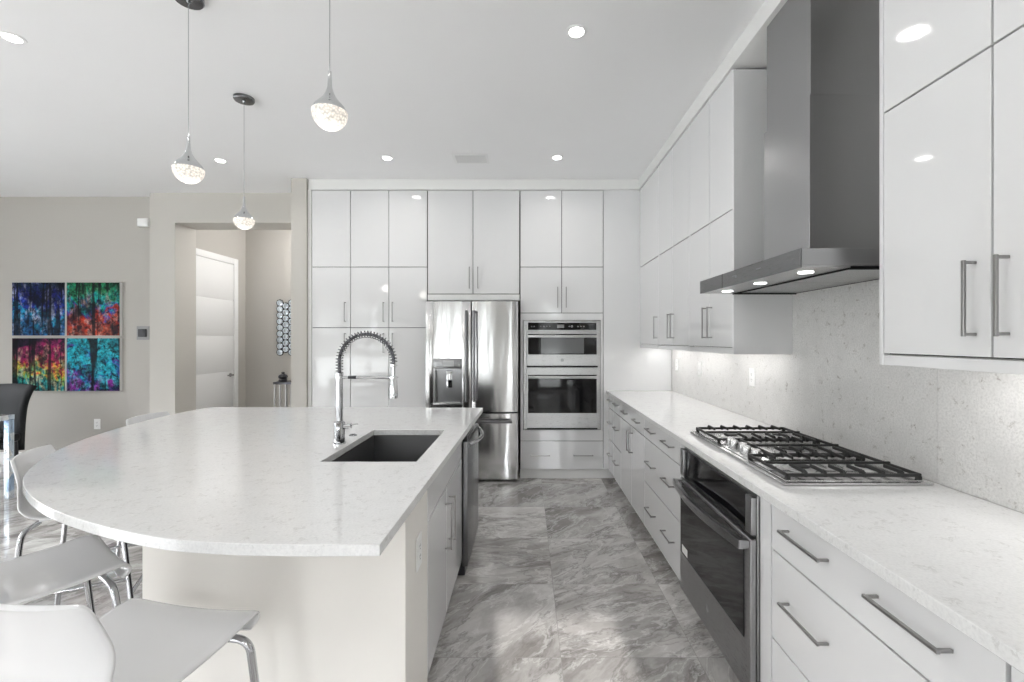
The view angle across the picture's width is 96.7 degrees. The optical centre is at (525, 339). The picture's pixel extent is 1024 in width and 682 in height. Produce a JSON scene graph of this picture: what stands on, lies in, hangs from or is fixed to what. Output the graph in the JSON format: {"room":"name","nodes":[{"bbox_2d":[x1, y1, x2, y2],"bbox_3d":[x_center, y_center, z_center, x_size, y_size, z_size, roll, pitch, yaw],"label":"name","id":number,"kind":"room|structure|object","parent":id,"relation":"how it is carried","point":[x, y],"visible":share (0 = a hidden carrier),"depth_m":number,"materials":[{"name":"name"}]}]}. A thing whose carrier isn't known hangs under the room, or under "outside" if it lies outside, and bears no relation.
{"room":"kitchen","nodes":[
{"label":"kitchen","id":0,"kind":"room"},
{"bbox_2d":[0,197,149,451],"bbox_3d":[-5.680,-0.105,5.270,3.040,3.030,0.200,0,0,0],"label":"wall","id":1,"kind":"structure","parent":0,"point":[43,239],"depth_m":5.17,"materials":[{"name":"beige paint"}]},
{"bbox_2d":[0,452,21,463],"bbox_3d":[-5.680,1.345,5.162,3.040,0.130,0.015,0,0,0],"label":"baseboard","id":2,"kind":"structure","parent":1,"relation":"attached to","point":[1,453],"depth_m":5.15,"materials":[{"name":"white"}]},
{"bbox_2d":[12,282,66,335],"bbox_3d":[-5.501,-0.344,5.151,0.598,0.604,0.036,0,0,0],"label":"print","id":3,"kind":"object","parent":1,"relation":"attached to","point":[38,308],"visible":1,"depth_m":5.13,"materials":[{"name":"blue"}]},
{"bbox_2d":[12,338,66,390],"bbox_3d":[-5.501,0.283,5.151,0.598,0.600,0.036,0,0,0],"label":"print","id":4,"kind":"object","parent":1,"relation":"attached to","point":[40,362],"visible":0.83,"depth_m":5.13,"materials":[{"name":"multicoloured paper"}]},
{"bbox_2d":[67,282,121,335],"bbox_3d":[-4.883,-0.344,5.151,0.599,0.604,0.036,0,0,0],"label":"print","id":5,"kind":"object","parent":1,"relation":"attached to","point":[93,308],"visible":1,"depth_m":5.13,"materials":[{"name":"multicoloured paper"}]},
{"bbox_2d":[67,338,121,390],"bbox_3d":[-4.883,0.283,5.151,0.599,0.600,0.036,0,0,0],"label":"print","id":6,"kind":"object","parent":1,"relation":"attached to","point":[93,364],"visible":1,"depth_m":5.13,"materials":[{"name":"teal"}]},
{"bbox_2d":[94,419,99,428],"bbox_3d":[-4.869,0.960,5.165,0.072,0.116,0.008,0,0,0],"label":"wall outlet","id":7,"kind":"object","parent":1,"relation":"attached to","point":[96,421],"visible":1,"depth_m":5.16,"materials":[{"name":"white plastic"}]},
{"bbox_2d":[137,326,148,339],"bbox_3d":[-4.348,-0.074,5.159,0.142,0.156,0.022,0,0,0],"label":"thermostat","id":8,"kind":"object","parent":1,"relation":"attached to","point":[142,331],"visible":1,"depth_m":5.16,"materials":[{"name":"grey plastic"}]},
{"bbox_2d":[137,218,149,226],"bbox_3d":[-4.322,-1.321,5.145,0.120,0.090,0.050,0,0,0],"label":"door chime","id":9,"kind":"object","parent":1,"relation":"attached to","point":[141,222],"visible":0.93,"depth_m":5.13,"materials":[{"name":"white plastic"}]},
{"bbox_2d":[150,193,290,414],"bbox_3d":[-3.260,-0.105,5.190,1.800,3.030,0.320,0,0,0],"label":"wall","id":10,"kind":"structure","parent":0,"point":[175,218],"depth_m":5.03,"materials":[{"name":"paint"}]},
{"bbox_2d":[196,230,244,406],"bbox_3d":[-4.090,-0.105,5.935,0.140,3.030,1.170,0,0,0],"label":"wall","id":11,"kind":"structure","parent":0,"point":[229,243],"depth_m":6.36,"materials":[{"name":"beige paint"}]},
{"bbox_2d":[196,248,237,409],"bbox_3d":[-3.987,0.150,5.840,0.068,2.520,0.970,0,0,0],"label":"door","id":12,"kind":"structure","parent":11,"relation":"in","point":[216,279],"depth_m":5.89,"materials":[{"name":"white wood"}]},
{"bbox_2d":[245,230,290,406],"bbox_3d":[-3.080,-0.105,6.620,2.160,3.030,0.200,0,0,0],"label":"wall","id":13,"kind":"structure","parent":0,"point":[267,252],"depth_m":6.52,"materials":[{"name":"beige paint"}]},
{"bbox_2d":[276,299,290,355],"bbox_3d":[-3.310,-0.170,6.509,0.526,0.812,0.022,0,0,0],"label":"mirror","id":14,"kind":"object","parent":13,"relation":"attached to","point":[283,334],"visible":0.44,"depth_m":6.50,"materials":[{"name":"silver mirror"}]},
{"bbox_2d":[291,178,307,406],"bbox_3d":[-2.282,-0.105,5.545,0.156,3.030,1.950,0,0,0],"label":"wall partition","id":15,"kind":"structure","parent":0,"point":[299,186],"depth_m":4.57,"materials":[{"name":"paint"}]},
{"bbox_2d":[0,463,739,681],"bbox_3d":[-2.850,1.470,1.560,9.100,0.120,10.320,0,0,0],"label":"floor","id":16,"kind":"structure","parent":0,"point":[563,580],"depth_m":2.51,"materials":[{"name":"tile"}]},
{"bbox_2d":[0,414,14,498],"bbox_3d":[-5.380,1.037,3.655,1.640,0.744,0.810,0,0,0],"label":"dining table","id":17,"kind":"object","parent":16,"relation":"on","point":[8,419],"visible":0.98,"depth_m":4.01,"materials":[{"name":"mirror"}]},
{"bbox_2d":[0,383,37,455],"bbox_3d":[-5.255,0.930,4.428,0.477,0.958,0.556,0,0,0],"label":"dining chair","id":18,"kind":"object","parent":16,"relation":"on","point":[14,398],"visible":0.81,"depth_m":4.60,"materials":[{"name":"black leather"}]},
{"bbox_2d":[0,534,131,614],"bbox_3d":[-1.637,0.960,1.497,0.490,0.899,0.484,0,0,36],"label":"bar stool","id":19,"kind":"object","parent":16,"relation":"on","point":[32,576],"visible":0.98,"depth_m":1.54,"materials":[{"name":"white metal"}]},
{"bbox_2d":[10,444,142,604],"bbox_3d":[-2.079,0.960,2.178,0.484,0.899,0.490,0,0,-26],"label":"bar stool","id":20,"kind":"object","parent":16,"relation":"on","point":[21,463],"visible":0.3,"depth_m":2.02,"materials":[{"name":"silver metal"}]},
{"bbox_2d":[0,598,259,681],"bbox_3d":[-0.986,0.960,1.111,0.490,0.899,0.484,0,0,9],"label":"bar stool","id":21,"kind":"object","parent":16,"relation":"on","point":[139,639],"visible":1,"depth_m":1.06,"materials":[{"name":"white plastic"}]},
{"bbox_2d":[116,411,169,556],"bbox_3d":[-2.369,0.960,3.100,0.484,0.899,0.490,0,0,0],"label":"bar stool","id":22,"kind":"object","parent":16,"relation":"on","point":[145,417],"visible":0.09,"depth_m":3.07,"materials":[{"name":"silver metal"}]},
{"bbox_2d":[273,380,290,406],"bbox_3d":[-2.960,0.979,6.030,0.600,0.859,0.340,0,0,0],"label":"console table","id":23,"kind":"object","parent":16,"relation":"on","point":[287,381],"visible":0.16,"depth_m":5.87,"materials":[{"name":"grey metal"}]},
{"bbox_2d":[278,372,287,380],"bbox_3d":[-3.215,0.486,6.020,0.120,0.124,0.120,0,0,0],"label":"ornament","id":24,"kind":"object","parent":23,"relation":"on","point":[282,377],"visible":1,"depth_m":5.98,"materials":[{"name":"grey plastic"}]},
{"bbox_2d":[143,442,461,681],"bbox_3d":[-0.778,0.979,2.388,0.868,0.863,1.904,0,0,0],"label":"base cabinet","id":25,"kind":"object","parent":16,"relation":"on","point":[331,618],"visible":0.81,"depth_m":1.44,"materials":[{"name":"paint"}]},
{"bbox_2d":[23,407,482,556],"bbox_3d":[-1.378,0.530,2.308,2.107,0.031,2.333,0,0,0],"label":"countertop","id":26,"kind":"structure","parent":25,"relation":"on","point":[244,481],"depth_m":1.67,"materials":[{"name":"stone"}]},
{"bbox_2d":[333,331,397,444],"bbox_3d":[-0.794,0.235,2.247,0.320,0.559,0.067,0,0,0],"label":"kitchen faucet","id":27,"kind":"object","parent":26,"relation":"on","point":[340,426],"visible":1,"depth_m":2.24,"materials":[{"name":"silver metal"}]},
{"bbox_2d":[332,435,439,461],"bbox_3d":[-0.665,0.657,2.257,0.414,0.220,0.683,0,0,0],"label":"sink","id":28,"kind":"object","parent":26,"relation":"in","point":[377,448],"visible":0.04,"depth_m":2.59,"materials":[{"name":"metal"}]},
{"bbox_2d":[416,531,421,572],"bbox_3d":[-0.375,0.745,1.600,0.008,0.116,0.072,0,0,0],"label":"wall outlet","id":29,"kind":"object","parent":25,"relation":"attached to","point":[419,537],"visible":1,"depth_m":1.59,"materials":[{"name":"white plastic"}]},
{"bbox_2d":[419,541,420,561],"bbox_3d":[-0.373,0.745,1.600,0.002,0.066,0.033,0,0,0],"label":"socket","id":30,"kind":"object","parent":29,"relation":"attached to","point":[419,541],"depth_m":1.60,"materials":[{"name":"grey plastic"}]},
{"bbox_2d":[308,190,312,406],"bbox_3d":[-2.185,-0.052,4.893,0.036,2.924,0.594,0,0,0],"label":"strip","id":31,"kind":"object","parent":16,"relation":"on","point":[310,327],"visible":0.24,"depth_m":4.60,"materials":[{"name":"white"}]},
{"bbox_2d":[312,190,350,406],"bbox_3d":[-1.970,-0.050,4.877,0.390,2.920,0.626,0,0,0],"label":"pantry cabinet","id":32,"kind":"object","parent":16,"relation":"on","point":[331,209],"visible":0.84,"depth_m":4.60,"materials":[{"name":"grey"}]},
{"bbox_2d":[351,190,427,407],"bbox_3d":[-1.387,-0.050,4.877,0.776,2.920,0.626,0,0,0],"label":"pantry cabinet","id":33,"kind":"object","parent":16,"relation":"on","point":[389,229],"visible":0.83,"depth_m":4.60,"materials":[{"name":"grey"}]},
{"bbox_2d":[458,419,483,574],"bbox_3d":[-0.610,0.979,3.007,0.660,0.853,0.605,0,0,0],"label":"dishwasher","id":34,"kind":"object","parent":16,"relation":"on","point":[469,458],"visible":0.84,"depth_m":2.79,"materials":[{"name":"grey metal"}]},
{"bbox_2d":[426,301,518,479],"bbox_3d":[-0.535,0.516,4.768,0.912,1.787,0.703,0,0,0],"label":"refrigerator","id":35,"kind":"object","parent":16,"relation":"on","point":[472,348],"visible":0.85,"depth_m":4.49,"materials":[{"name":"grey metal"}]},
{"bbox_2d":[520,190,613,477],"bbox_3d":[0.420,-0.050,4.877,0.958,2.920,0.626,0,0,0],"label":"tall cabinet","id":36,"kind":"object","parent":16,"relation":"on","point":[561,232],"visible":0.99,"depth_m":4.60,"materials":[{"name":"grey"}]},
{"bbox_2d":[523,320,599,429],"bbox_3d":[0.363,0.359,4.812,0.776,1.102,0.576,0,0,0],"label":"wall oven","id":37,"kind":"object","parent":36,"relation":"in","point":[561,358],"visible":1,"depth_m":4.57,"materials":[{"name":"grey metal"}]},
{"bbox_2d":[606,396,615,479],"bbox_3d":[1.134,0.979,4.468,0.671,0.862,0.254,0,0,0],"label":"base cabinet","id":38,"kind":"object","parent":16,"relation":"on","point":[611,400],"visible":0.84,"depth_m":4.44,"materials":[{"name":"grey"}]},
{"bbox_2d":[612,399,627,498],"bbox_3d":[1.134,0.979,4.170,0.671,0.862,0.339,0,0,0],"label":"base cabinet","id":39,"kind":"object","parent":16,"relation":"on","point":[617,405],"visible":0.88,"depth_m":4.15,"materials":[{"name":"grey"}]},
{"bbox_2d":[620,404,652,537],"bbox_3d":[1.134,0.979,3.600,0.671,0.862,0.799,0,0,0],"label":"base cabinet","id":40,"kind":"object","parent":16,"relation":"on","point":[633,481],"visible":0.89,"depth_m":3.53,"materials":[{"name":"grey"}]},
{"bbox_2d":[643,420,680,579],"bbox_3d":[1.134,0.979,2.828,0.671,0.862,0.744,0,0,0],"label":"base cabinet","id":41,"kind":"object","parent":16,"relation":"on","point":[662,452],"visible":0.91,"depth_m":2.76,"materials":[{"name":"grey"}]},
{"bbox_2d":[681,444,773,681],"bbox_3d":[1.153,0.979,2.002,0.635,0.862,0.905,0,0,0],"label":"housing","id":42,"kind":"object","parent":16,"relation":"on","point":[766,548],"visible":0.06,"depth_m":1.59,"materials":[{"name":"grey wood"}]},
{"bbox_2d":[673,447,759,681],"bbox_3d":[1.075,0.926,2.002,0.689,0.737,0.753,0,0,0],"label":"oven","id":43,"kind":"object","parent":42,"relation":"in","point":[720,516],"visible":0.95,"depth_m":1.85,"materials":[{"name":"grey metal"}]},
{"bbox_2d":[772,505,1010,681],"bbox_3d":[1.134,0.979,1.169,0.671,0.862,0.757,0,0,0],"label":"base cabinet","id":44,"kind":"object","parent":16,"relation":"on","point":[834,619],"visible":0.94,"depth_m":1.18,"materials":[{"name":"grey wood"}]},
{"bbox_2d":[1011,666,1023,681],"bbox_3d":[1.134,0.979,0.404,0.671,0.862,0.766,0,0,0],"label":"base cabinet","id":45,"kind":"object","parent":16,"relation":"on","point":[1016,676],"visible":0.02,"depth_m":0.78,"materials":[{"name":"grey wood"}]},
{"bbox_2d":[606,390,1023,673],"bbox_3d":[1.142,0.530,2.274,0.664,0.031,4.648,0,0,0],"label":"countertop","id":46,"kind":"structure","parent":45,"relation":"on","point":[958,555],"depth_m":1.24,"materials":[{"name":"stone"}]},
{"bbox_2d":[690,425,933,484],"bbox_3d":[1.171,0.491,2.058,0.533,0.048,0.915,0,0,0],"label":"gas cooktop","id":47,"kind":"object","parent":46,"relation":"in","point":[789,457],"visible":1,"depth_m":1.87,"materials":[{"name":"silver metal"}]},
{"bbox_2d":[0,0,764,196],"bbox_3d":[-2.850,-1.680,1.560,9.100,0.120,10.320,0,0,0],"label":"ceiling","id":48,"kind":"structure","parent":0,"point":[94,103],"depth_m":2.89,"materials":[{"name":"paint"}]},
{"bbox_2d":[0,30,27,43],"bbox_3d":[-2.753,-1.615,2.437,0.114,0.008,0.114,0,0,0],"label":"recessed light","id":49,"kind":"object","parent":48,"relation":"in","point":[12,37],"visible":1,"depth_m":2.43,"materials":[{"name":"white"}]},
{"bbox_2d":[171,0,204,183],"bbox_3d":[-1.595,-1.179,2.150,0.128,0.882,0.128,0,0,0],"label":"pendant light","id":50,"kind":"object","parent":48,"relation":"hanging from","point":[186,168],"visible":1,"depth_m":2.14,"materials":[{"name":"white glass"}]},
{"bbox_2d":[213,158,227,162],"bbox_3d":[-2.760,-1.615,4.110,0.114,0.008,0.114,0,0,0],"label":"recessed light","id":51,"kind":"object","parent":48,"relation":"in","point":[220,160],"visible":1,"depth_m":4.10,"materials":[{"name":"white"}]},
{"bbox_2d":[233,93,254,229],"bbox_3d":[-1.890,-1.178,3.050,0.127,0.883,0.127,0,0,0],"label":"pendant light","id":52,"kind":"object","parent":48,"relation":"hanging from","point":[243,219],"visible":1,"depth_m":3.02,"materials":[{"name":"white glass"}]},
{"bbox_2d":[311,0,347,131],"bbox_3d":[-0.727,-1.198,1.685,0.126,0.844,0.126,0,0,0],"label":"pendant light","id":53,"kind":"object","parent":48,"relation":"hanging from","point":[327,112],"visible":1,"depth_m":1.65,"materials":[{"name":"white glass"}]},
{"bbox_2d":[380,155,393,159],"bbox_3d":[-1.237,-1.615,4.050,0.114,0.008,0.114,0,0,0],"label":"recessed light","id":54,"kind":"object","parent":48,"relation":"in","point":[385,157],"visible":1,"depth_m":4.03,"materials":[{"name":"white"}]},
{"bbox_2d":[451,154,488,163],"bbox_3d":[-0.492,-1.616,4.070,0.315,0.008,0.210,0,0,0],"label":"ceiling vent","id":55,"kind":"object","parent":48,"relation":"in","point":[458,158],"visible":1,"depth_m":4.06,"materials":[{"name":"white metal"}]},
{"bbox_2d":[551,154,562,159],"bbox_3d":[0.276,-1.615,4.040,0.114,0.008,0.114,0,0,0],"label":"recessed light","id":56,"kind":"object","parent":48,"relation":"in","point":[554,157],"visible":1,"depth_m":4.03,"materials":[{"name":"white"}]},
{"bbox_2d":[566,24,586,38],"bbox_3d":[0.265,-1.615,2.390,0.114,0.008,0.114,0,0,0],"label":"recessed light","id":57,"kind":"object","parent":48,"relation":"in","point":[574,31],"visible":1,"depth_m":2.38,"materials":[{"name":"white"}]},
{"bbox_2d":[428,190,519,300],"bbox_3d":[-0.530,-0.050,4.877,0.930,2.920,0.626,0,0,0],"label":"upper cabinet","id":58,"kind":"object","parent":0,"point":[474,235],"visible":0.97,"depth_m":4.60,"materials":[{"name":"grey"}]},
{"bbox_2d":[471,301,523,462],"bbox_3d":[-0.355,-0.105,5.300,3.690,3.030,0.200,0,0,0],"label":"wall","id":59,"kind":"structure","parent":0,"point":[471,301],"depth_m":5.20,"materials":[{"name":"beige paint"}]},
{"bbox_2d":[308,179,638,190],"bbox_3d":[-0.530,-1.567,4.900,3.340,0.105,0.600,0,0,0],"label":"trim","id":60,"kind":"structure","parent":59,"relation":"attached to","point":[313,184],"depth_m":4.60,"materials":[{"name":"white"}]},
{"bbox_2d":[603,190,671,469],"bbox_3d":[1.128,-0.098,4.895,0.690,2.825,0.590,0,0,0],"label":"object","id":61,"kind":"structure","parent":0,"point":[626,365],"depth_m":4.60,"materials":[{"name":"white"}]},
{"bbox_2d":[677,354,1023,513],"bbox_3d":[1.595,-0.105,1.560,0.210,3.030,10.320,0,0,0],"label":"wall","id":62,"kind":"structure","parent":0,"point":[789,354],"depth_m":1.62,"materials":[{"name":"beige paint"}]},
{"bbox_2d":[640,167,659,348],"bbox_3d":[1.294,-0.713,4.270,0.360,1.590,0.652,0,0,0],"label":"upper cabinet","id":63,"kind":"object","parent":62,"relation":"attached to","point":[649,193],"visible":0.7,"depth_m":4.24,"materials":[{"name":"grey"}]},
{"bbox_2d":[659,126,693,350],"bbox_3d":[1.294,-0.713,3.569,0.360,1.590,0.745,0,0,0],"label":"upper cabinet","id":64,"kind":"object","parent":62,"relation":"attached to","point":[674,170],"visible":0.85,"depth_m":3.50,"materials":[{"name":"grey"}]},
{"bbox_2d":[639,0,786,189],"bbox_3d":[1.315,-1.567,2.410,0.350,0.105,4.420,0,0,0],"label":"trim","id":65,"kind":"structure","parent":62,"relation":"attached to","point":[749,51],"depth_m":2.51,"materials":[{"name":"white"}]},
{"bbox_2d":[690,69,791,353],"bbox_3d":[1.294,-0.713,2.856,0.360,1.590,0.677,0,0,0],"label":"upper cabinet","id":66,"kind":"object","parent":62,"relation":"attached to","point":[727,135],"visible":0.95,"depth_m":2.53,"materials":[{"name":"grey"}]},
{"bbox_2d":[700,0,878,294],"bbox_3d":[1.212,-0.879,2.034,0.525,1.268,0.912,0,0,0],"label":"range hood","id":67,"kind":"object","parent":62,"relation":"attached to","point":[821,138],"visible":0.95,"depth_m":1.86,"materials":[{"name":"metal"}]},
{"bbox_2d":[798,271,813,273],"bbox_3d":[1.045,-0.250,1.700,0.052,0.002,0.052,0,0,0],"label":"hood light","id":68,"kind":"object","parent":67,"relation":"on","point":[799,272],"depth_m":1.69,"materials":[{"name":"white"}]},
{"bbox_2d":[672,279,1023,512],"bbox_3d":[1.482,-0.498,2.274,0.014,2.025,4.648,0,0,0],"label":"backsplash","id":69,"kind":"structure","parent":62,"relation":"attached to","point":[963,431],"depth_m":1.96,"materials":[{"name":"stone"}]},
{"bbox_2d":[675,359,677,370],"bbox_3d":[1.470,0.245,4.440,0.008,0.116,0.072,0,0,0],"label":"wall outlet","id":70,"kind":"object","parent":69,"relation":"attached to","point":[676,360],"visible":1,"depth_m":4.43,"materials":[{"name":"white plastic"}]},
{"bbox_2d":[698,361,700,374],"bbox_3d":[1.470,0.245,3.860,0.008,0.116,0.072,0,0,0],"label":"wall outlet","id":71,"kind":"object","parent":69,"relation":"attached to","point":[699,363],"visible":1,"depth_m":3.85,"materials":[{"name":"white plastic"}]},
{"bbox_2d":[749,368,754,386],"bbox_3d":[1.470,0.245,2.960,0.008,0.116,0.072,0,0,0],"label":"wall outlet","id":72,"kind":"object","parent":69,"relation":"attached to","point":[751,370],"visible":1,"depth_m":2.95,"materials":[{"name":"white plastic"}]},
{"bbox_2d":[750,372,752,381],"bbox_3d":[1.468,0.245,2.960,0.002,0.066,0.033,0,0,0],"label":"socket","id":73,"kind":"object","parent":72,"relation":"attached to","point":[751,373],"depth_m":2.96,"materials":[{"name":"grey plastic"}]},
{"bbox_2d":[879,0,1023,374],"bbox_3d":[1.294,-0.713,1.121,0.360,1.590,0.720,0,0,0],"label":"upper cabinet","id":74,"kind":"object","parent":62,"relation":"attached to","point":[951,72],"visible":1,"depth_m":1.23,"materials":[{"name":"grey"}]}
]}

